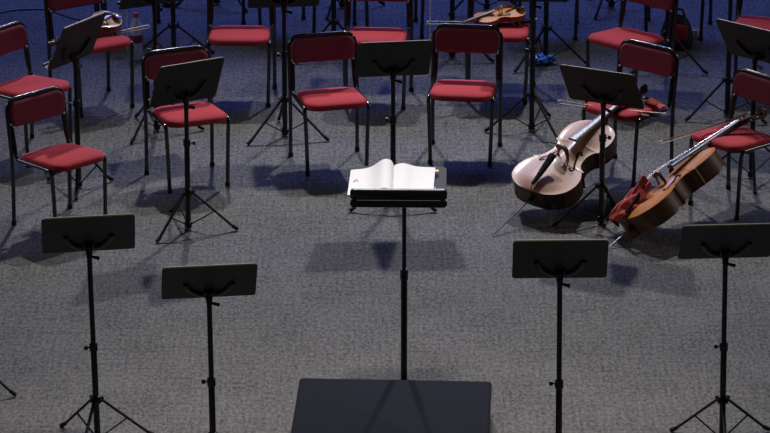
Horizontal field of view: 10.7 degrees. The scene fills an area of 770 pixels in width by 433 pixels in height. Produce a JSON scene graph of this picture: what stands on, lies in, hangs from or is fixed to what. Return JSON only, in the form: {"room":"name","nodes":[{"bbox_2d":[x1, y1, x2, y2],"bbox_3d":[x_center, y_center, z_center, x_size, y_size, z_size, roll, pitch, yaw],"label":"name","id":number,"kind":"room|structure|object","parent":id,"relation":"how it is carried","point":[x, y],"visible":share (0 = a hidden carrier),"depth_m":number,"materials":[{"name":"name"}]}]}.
{"room":"orchestra stage","nodes":[
{"label":"orchestra stage","id":0,"kind":"room"},
{"bbox_2d":[0,0,769,432],"bbox_3d":[0.000,-0.700,26.873,24.000,0.001,24.000,0,20,0],"label":"floor","id":1,"kind":"structure","parent":0,"point":[639,354],"depth_m":24.37,"materials":[{"name":"carpet"}]},
{"bbox_2d":[0,380,16,395],"bbox_3d":[-2.251,0.329,22.238,0.512,1.316,0.531,0,21,0],"label":"music stand","id":2,"kind":"object","parent":1,"relation":"on","point":[11,391],"visible":1,"depth_m":22.37,"materials":[{"name":"black paint"}]},
{"bbox_2d":[0,21,72,167],"bbox_3d":[-2.256,-0.775,25.943,0.482,0.790,0.462,17,26,38],"label":"chair","id":3,"kind":"object","parent":1,"relation":"on","point":[13,35],"visible":0.81,"depth_m":25.97,"materials":[{"name":"red fabric"}]},
{"bbox_2d":[0,8,83,20],"bbox_3d":[-2.322,-1.412,28.759,0.845,0.012,0.196,4,21,10],"label":"cable","id":4,"kind":"object","parent":1,"relation":"on","point":[25,8],"visible":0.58,"depth_m":28.82,"materials":[{"name":"black rubber"}]},
{"bbox_2d":[5,86,106,225],"bbox_3d":[-1.953,-0.323,24.736,0.462,0.790,0.482,-18,27,-39],"label":"chair","id":5,"kind":"object","parent":1,"relation":"on","point":[47,102],"visible":0.94,"depth_m":24.70,"materials":[{"name":"red fabric"}]},
{"bbox_2d":[42,12,113,199],"bbox_3d":[-1.940,-0.705,25.304,0.365,1.103,0.429,11,23,28],"label":"music stand","id":6,"kind":"object","parent":1,"relation":"on","point":[77,40],"visible":0.76,"depth_m":25.17,"materials":[{"name":"black paint"}]},
{"bbox_2d":[42,61,48,69],"bbox_3d":[-1.951,-0.965,25.224,0.056,0.033,0.400,14,25,32],"label":"tray","id":7,"kind":"object","parent":6,"relation":"on","point":[45,64],"depth_m":25.09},
{"bbox_2d":[44,0,134,117],"bbox_3d":[-1.909,-1.105,26.827,0.462,0.790,0.482,-12,24,-30],"label":"chair","id":8,"kind":"object","parent":1,"relation":"on","point":[104,43],"visible":0.69,"depth_m":26.81,"materials":[{"name":"red fabric"}]},
{"bbox_2d":[50,11,121,46],"bbox_3d":[-1.931,-1.211,26.712,0.214,0.143,0.580,14,25,33],"label":"violin","id":9,"kind":"object","parent":8,"relation":"on","point":[112,22],"visible":0.33,"depth_m":26.82,"materials":[{"name":"brown wood"}]},
{"bbox_2d":[48,25,149,45],"bbox_3d":[-1.854,-1.175,26.784,0.728,0.040,0.020,-11,23,-27],"label":"bow","id":10,"kind":"object","parent":8,"relation":"on","point":[144,25],"visible":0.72,"depth_m":26.86,"materials":[{"name":"brown wood"}]},
{"bbox_2d":[41,213,153,432],"bbox_3d":[-1.502,0.584,21.532,0.545,1.332,0.523,-1,20,0],"label":"music stand","id":11,"kind":"object","parent":1,"relation":"on","point":[91,233],"visible":1,"depth_m":21.40,"materials":[{"name":"black paint"}]},
{"bbox_2d":[94,3,160,38],"bbox_3d":[-1.775,-1.647,28.278,0.462,0.790,0.482,-1,21,-3],"label":"chair","id":12,"kind":"object","parent":1,"relation":"on","point":[96,6],"visible":0.3,"depth_m":28.54,"materials":[{"name":"black metal"}]},
{"bbox_2d":[130,12,142,60],"bbox_3d":[-1.675,-1.215,27.780,0.086,0.329,0.086,0,21,0],"label":"water bottle","id":13,"kind":"object","parent":1,"relation":"on","point":[136,37],"visible":0.84,"depth_m":27.75,"materials":[{"name":"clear plastic"}]},
{"bbox_2d":[117,0,204,143],"bbox_3d":[-1.500,-1.094,26.333,0.539,1.113,0.469,-11,23,-28],"label":"music stand","id":14,"kind":"object","parent":1,"relation":"on","point":[123,4],"visible":0.67,"depth_m":26.21,"materials":[{"name":"black paint"}]},
{"bbox_2d":[143,2,214,53],"bbox_3d":[-1.422,-1.618,27.512,0.539,1.270,0.469,0,21,0],"label":"music stand","id":15,"kind":"object","parent":1,"relation":"on","point":[172,25],"visible":0.59,"depth_m":27.72,"materials":[{"name":"black paint"}]},
{"bbox_2d":[141,45,229,193],"bbox_3d":[-1.218,-0.600,25.477,0.462,0.790,0.482,-8,22,-20],"label":"chair","id":16,"kind":"object","parent":1,"relation":"on","point":[204,113],"visible":0.84,"depth_m":25.48,"materials":[{"name":"red fabric"}]},
{"bbox_2d":[148,57,238,242],"bbox_3d":[-1.212,-0.457,24.671,0.538,1.084,0.469,-9,22,-22],"label":"music stand","id":17,"kind":"object","parent":1,"relation":"on","point":[183,83],"visible":1,"depth_m":24.50,"materials":[{"name":"black paint"}]},
{"bbox_2d":[161,263,257,432],"bbox_3d":[-0.909,0.760,21.179,0.545,1.250,0.506,-1,20,0],"label":"music stand","id":18,"kind":"object","parent":1,"relation":"on","point":[208,282],"visible":1,"depth_m":20.95,"materials":[{"name":"black paint"}]},
{"bbox_2d":[175,0,247,12],"bbox_3d":[-1.216,-2.075,28.820,0.523,1.210,0.518,0,21,0],"label":"music stand","id":19,"kind":"object","parent":1,"relation":"on","point":[177,4],"visible":0.91,"depth_m":28.90,"materials":[{"name":"black paint"}]},
{"bbox_2d":[206,0,276,107],"bbox_3d":[-0.947,-1.154,26.957,0.462,0.790,0.482,0,21,1],"label":"chair","id":20,"kind":"object","parent":1,"relation":"on","point":[223,35],"visible":0.88,"depth_m":26.88,"materials":[{"name":"red fabric"}]},
{"bbox_2d":[241,0,315,32],"bbox_3d":[-0.722,-1.661,28.315,0.462,0.790,0.482,-6,21,-15],"label":"chair","id":21,"kind":"object","parent":1,"relation":"on","point":[303,16],"visible":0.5,"depth_m":28.30,"materials":[{"name":"black metal"}]},
{"bbox_2d":[246,0,329,145],"bbox_3d":[-0.616,-1.064,26.228,0.532,1.131,0.503,0,21,0],"label":"music stand","id":22,"kind":"object","parent":1,"relation":"on","point":[283,4],"visible":0.94,"depth_m":26.18,"materials":[{"name":"black paint"}]},
{"bbox_2d":[295,0,343,63],"bbox_3d":[-0.337,-1.688,27.727,0.538,1.250,0.482,0,21,0],"label":"music stand","id":23,"kind":"object","parent":1,"relation":"on","point":[333,21],"visible":0.44,"depth_m":27.77,"materials":[{"name":"black paint"}]},
{"bbox_2d":[287,31,369,175],"bbox_3d":[-0.343,-0.706,25.759,0.462,0.790,0.482,-5,21,-13],"label":"chair","id":24,"kind":"object","parent":1,"relation":"on","point":[333,45],"visible":0.99,"depth_m":25.81,"materials":[{"name":"red fabric"}]},
{"bbox_2d":[325,0,384,19],"bbox_3d":[-0.323,-2.005,28.631,0.539,1.210,0.472,7,22,18],"label":"music stand","id":25,"kind":"object","parent":1,"relation":"on","point":[341,2],"visible":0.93,"depth_m":28.87,"materials":[{"name":"black paint"}]},
{"bbox_2d":[342,0,413,109],"bbox_3d":[-0.054,-1.140,26.920,0.462,0.790,0.482,1,21,4],"label":"chair","id":26,"kind":"object","parent":1,"relation":"on","point":[362,34],"visible":0.56,"depth_m":26.92,"materials":[{"name":"red fabric"}]},
{"bbox_2d":[352,0,424,38],"bbox_3d":[0.034,-1.647,28.278,0.462,0.790,0.482,-4,21,-9],"label":"chair","id":27,"kind":"object","parent":1,"relation":"on","point":[415,19],"visible":0.88,"depth_m":28.24,"materials":[{"name":"black metal"}]},
{"bbox_2d":[291,378,491,432],"bbox_3d":[0.030,1.174,21.574,1.030,0.200,1.200,1,21,2],"label":"podium","id":28,"kind":"object","parent":1,"relation":"on","point":[322,405],"visible":1,"depth_m":21.75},
{"bbox_2d":[349,40,436,211],"bbox_3d":[0.049,-0.609,25.083,0.539,1.081,0.469,0,21,0],"label":"music stand","id":29,"kind":"object","parent":1,"relation":"on","point":[392,59],"visible":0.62,"depth_m":24.87,"materials":[{"name":"black paint"}]},
{"bbox_2d":[350,166,446,379],"bbox_3d":[0.072,0.376,22.214,0.516,1.247,0.386,0,21,0],"label":"stand","id":30,"kind":"object","parent":1,"relation":"on","point":[361,197],"visible":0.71,"depth_m":21.86,"materials":[{"name":"metal"}]},
{"bbox_2d":[347,159,438,196],"bbox_3d":[0.044,-0.208,21.984,0.487,0.113,0.304,0,21,0],"label":"score","id":31,"kind":"object","parent":30,"relation":"on","point":[384,174],"visible":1,"depth_m":22.00,"materials":[{"name":"white paper"}]},
{"bbox_2d":[429,0,430,71],"bbox_3d":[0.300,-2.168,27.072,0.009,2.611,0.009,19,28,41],"label":"music stand","id":32,"kind":"object","parent":1,"relation":"on","point":[429,0],"visible":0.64,"depth_m":27.39,"materials":[{"name":"black metal"}]},
{"bbox_2d":[426,23,502,165],"bbox_3d":[0.494,-0.763,25.912,0.462,0.790,0.482,2,21,7],"label":"chair","id":33,"kind":"object","parent":1,"relation":"on","point":[446,37],"visible":1,"depth_m":25.97,"materials":[{"name":"red fabric"}]},
{"bbox_2d":[446,0,494,62],"bbox_3d":[0.473,-1.643,27.708,0.533,1.180,0.500,0,21,0],"label":"music stand","id":34,"kind":"object","parent":1,"relation":"on","point":[452,2],"visible":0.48,"depth_m":27.75,"materials":[{"name":"black paint"}]},
{"bbox_2d":[448,0,512,15],"bbox_3d":[0.707,-2.055,28.710,0.538,1.250,0.478,0,21,0],"label":"music stand","id":35,"kind":"object","parent":1,"relation":"on","point":[487,4],"visible":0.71,"depth_m":28.82,"materials":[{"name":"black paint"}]},
{"bbox_2d":[465,0,535,103],"bbox_3d":[0.749,-1.181,27.031,0.462,0.790,0.482,2,21,6],"label":"chair","id":36,"kind":"object","parent":1,"relation":"on","point":[512,33],"visible":0.55,"depth_m":26.92,"materials":[{"name":"red fabric"}]},
{"bbox_2d":[426,18,537,24],"bbox_3d":[0.636,-1.276,27.062,0.735,0.036,0.020,-1,21,-3],"label":"bow","id":37,"kind":"object","parent":36,"relation":"on","point":[524,21],"visible":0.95,"depth_m":27.06,"materials":[{"name":"brown wood"}]},
{"bbox_2d":[457,4,525,25],"bbox_3d":[0.667,-1.292,26.929,0.580,0.131,0.214,-16,26,-36],"label":"violin","id":38,"kind":"object","parent":36,"relation":"on","point":[506,12],"visible":0.88,"depth_m":26.97,"materials":[{"name":"orange wood"}]},
{"bbox_2d":[484,0,568,139],"bbox_3d":[0.958,-1.104,26.328,0.538,1.136,0.482,8,22,21],"label":"music stand","id":39,"kind":"object","parent":1,"relation":"on","point":[531,93],"visible":0.98,"depth_m":26.32,"materials":[{"name":"black paint"}]},
{"bbox_2d":[529,53,556,64],"bbox_3d":[1.052,-1.057,27.732,0.220,0.067,0.139,-3,21,-7],"label":"plastic bag","id":40,"kind":"object","parent":1,"relation":"on","point":[544,59],"visible":0.77,"depth_m":27.70,"materials":[{"name":"blue plastic"}]},
{"bbox_2d":[513,0,578,40],"bbox_3d":[1.114,-1.644,28.269,0.462,0.790,0.482,0,21,0],"label":"chair","id":41,"kind":"object","parent":1,"relation":"on","point":[576,18],"visible":0.57,"depth_m":28.18,"materials":[{"name":"black metal"}]},
{"bbox_2d":[513,2,585,72],"bbox_3d":[1.061,-1.630,27.616,0.539,1.220,0.469,-5,21,-14],"label":"music stand","id":42,"kind":"object","parent":1,"relation":"on","point":[545,27],"visible":0.88,"depth_m":27.67,"materials":[{"name":"black paint"}]},
{"bbox_2d":[512,239,608,432],"bbox_3d":[0.866,0.704,21.132,0.532,1.389,0.506,0,20,0],"label":"music stand","id":43,"kind":"object","parent":1,"relation":"on","point":[559,259],"visible":1,"depth_m":20.89,"materials":[{"name":"black paint"}]},
{"bbox_2d":[492,84,647,235],"bbox_3d":[1.110,-0.362,25.151,0.444,0.564,1.548,13,24,30],"label":"cello","id":44,"kind":"object","parent":1,"relation":"on","point":[553,179],"visible":0.91,"depth_m":25.00,"materials":[{"name":"brown wood"}]},
{"bbox_2d":[552,64,645,236],"bbox_3d":[1.326,-0.457,24.766,0.539,1.017,0.469,6,21,17],"label":"music stand","id":45,"kind":"object","parent":1,"relation":"on","point":[604,87],"visible":1,"depth_m":24.59,"materials":[{"name":"black paint"}]},
{"bbox_2d":[594,0,619,19],"bbox_3d":[1.567,-2.006,28.635,0.538,1.210,0.480,8,22,21],"label":"music stand","id":46,"kind":"object","parent":1,"relation":"on","point":[611,3],"visible":0.89,"depth_m":28.79,"materials":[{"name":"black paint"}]},
{"bbox_2d":[582,39,678,187],"bbox_3d":[1.505,-0.644,25.593,0.462,0.790,0.482,15,25,35],"label":"chair","id":47,"kind":"object","parent":1,"relation":"on","point":[632,53],"visible":0.75,"depth_m":25.57,"materials":[{"name":"red fabric"}]},
{"bbox_2d":[557,100,665,117],"bbox_3d":[1.395,-0.667,25.438,0.716,0.040,0.020,9,22,22],"label":"bow","id":48,"kind":"object","parent":47,"relation":"on","point":[654,114],"visible":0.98,"depth_m":25.36,"materials":[{"name":"brown wood"}]},
{"bbox_2d":[645,97,667,108],"bbox_3d":[1.666,-0.707,25.495,0.083,0.023,0.257,-13,24,-31],"label":"cloth","id":49,"kind":"object","parent":47,"relation":"on","point":[651,101],"visible":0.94,"depth_m":25.47,"materials":[{"name":"red fabric"}]},
{"bbox_2d":[585,0,678,102],"bbox_3d":[1.593,-1.122,26.872,0.462,0.790,0.482,16,26,37],"label":"chair","id":50,"kind":"object","parent":1,"relation":"on","point":[611,38],"visible":0.75,"depth_m":26.83,"materials":[{"name":"red fabric"}]},
{"bbox_2d":[628,10,708,74],"bbox_3d":[1.891,-1.592,27.500,0.538,1.230,0.478,0,21,0],"label":"music stand","id":51,"kind":"object","parent":1,"relation":"on","point":[667,12],"visible":0.45,"depth_m":27.53,"materials":[{"name":"black paint"}]},
{"bbox_2d":[660,8,692,50],"bbox_3d":[1.981,-1.282,28.031,0.220,0.278,0.205,7,22,19],"label":"bag","id":52,"kind":"object","parent":1,"relation":"on","point":[684,34],"visible":0.54,"depth_m":27.98,"materials":[{"name":"black fabric"}]},
{"bbox_2d":[644,0,712,40],"bbox_3d":[2.008,-1.654,28.296,0.462,0.790,0.482,4,21,9],"label":"chair","id":53,"kind":"object","parent":1,"relation":"on","point":[647,17],"visible":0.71,"depth_m":28.22,"materials":[{"name":"black metal"}]},
{"bbox_2d":[609,107,766,246],"bbox_3d":[1.799,-0.237,24.825,0.439,0.602,1.335,18,27,39],"label":"cello","id":54,"kind":"object","parent":1,"relation":"on","point":[664,201],"visible":1,"depth_m":24.66,"materials":[{"name":"orange wood"}]},
{"bbox_2d":[609,174,651,226],"bbox_3d":[1.469,-0.081,24.660,0.267,0.327,0.198,-7,21,-17],"label":"cloth","id":55,"kind":"object","parent":54,"relation":"on","point":[618,213],"visible":1,"depth_m":24.61,"materials":[{"name":"red fabric"}]},
{"bbox_2d":[692,28,698,37],"bbox_3d":[2.130,-1.259,28.287,0.070,0.056,0.070,0,21,0],"label":"paper cup","id":56,"kind":"object","parent":1,"relation":"on","point":[695,31],"visible":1,"depth_m":28.27,"materials":[{"name":"white paper"}]},
{"bbox_2d":[669,223,769,432],"bbox_3d":[1.773,0.618,21.504,0.539,1.288,0.469,-1,20,0],"label":"music stand","id":57,"kind":"object","parent":1,"relation":"on","point":[748,240],"visible":1,"depth_m":21.42,"materials":[{"name":"black paint"}]},
{"bbox_2d":[684,0,767,124],"bbox_3d":[2.199,-1.272,26.572,0.535,1.280,0.497,0,21,0],"label":"music stand","id":58,"kind":"object","parent":1,"relation":"on","point":[727,79],"visible":0.81,"depth_m":26.63,"materials":[{"name":"black paint"}]},
{"bbox_2d":[688,68,769,220],"bbox_3d":[2.135,-0.444,25.058,0.482,0.790,0.462,-19,27,-41],"label":"chair","id":59,"kind":"object","parent":1,"relation":"on","point":[749,84],"visible":0.94,"depth_m":25.04,"materials":[{"name":"red fabric"},{"name":"black metal"}]},
{"bbox_2d":[659,111,749,144],"bbox_3d":[1.937,-0.534,24.969,0.772,0.040,0.020,-17,26,-38],"label":"bow","id":60,"kind":"object","parent":59,"relation":"on","point":[741,116],"visible":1,"depth_m":24.98,"materials":[{"name":"brown wood"}]},
{"bbox_2d":[716,18,769,193],"bbox_3d":[2.325,-0.736,25.501,0.484,1.026,0.538,-13,24,-31],"label":"music stand","id":61,"kind":"object","parent":1,"relation":"on","point":[742,40],"visible":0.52,"depth_m":25.36,"materials":[{"name":"black paint"}]},
{"bbox_2d":[726,0,769,93],"bbox_3d":[2.492,-1.220,27.135,0.462,0.790,0.482,6,21,15],"label":"chair","id":62,"kind":"object","parent":1,"relation":"on","point":[762,22],"visible":0.48,"depth_m":27.17,"materials":[{"name":"red fabric"},{"name":"black metal"}]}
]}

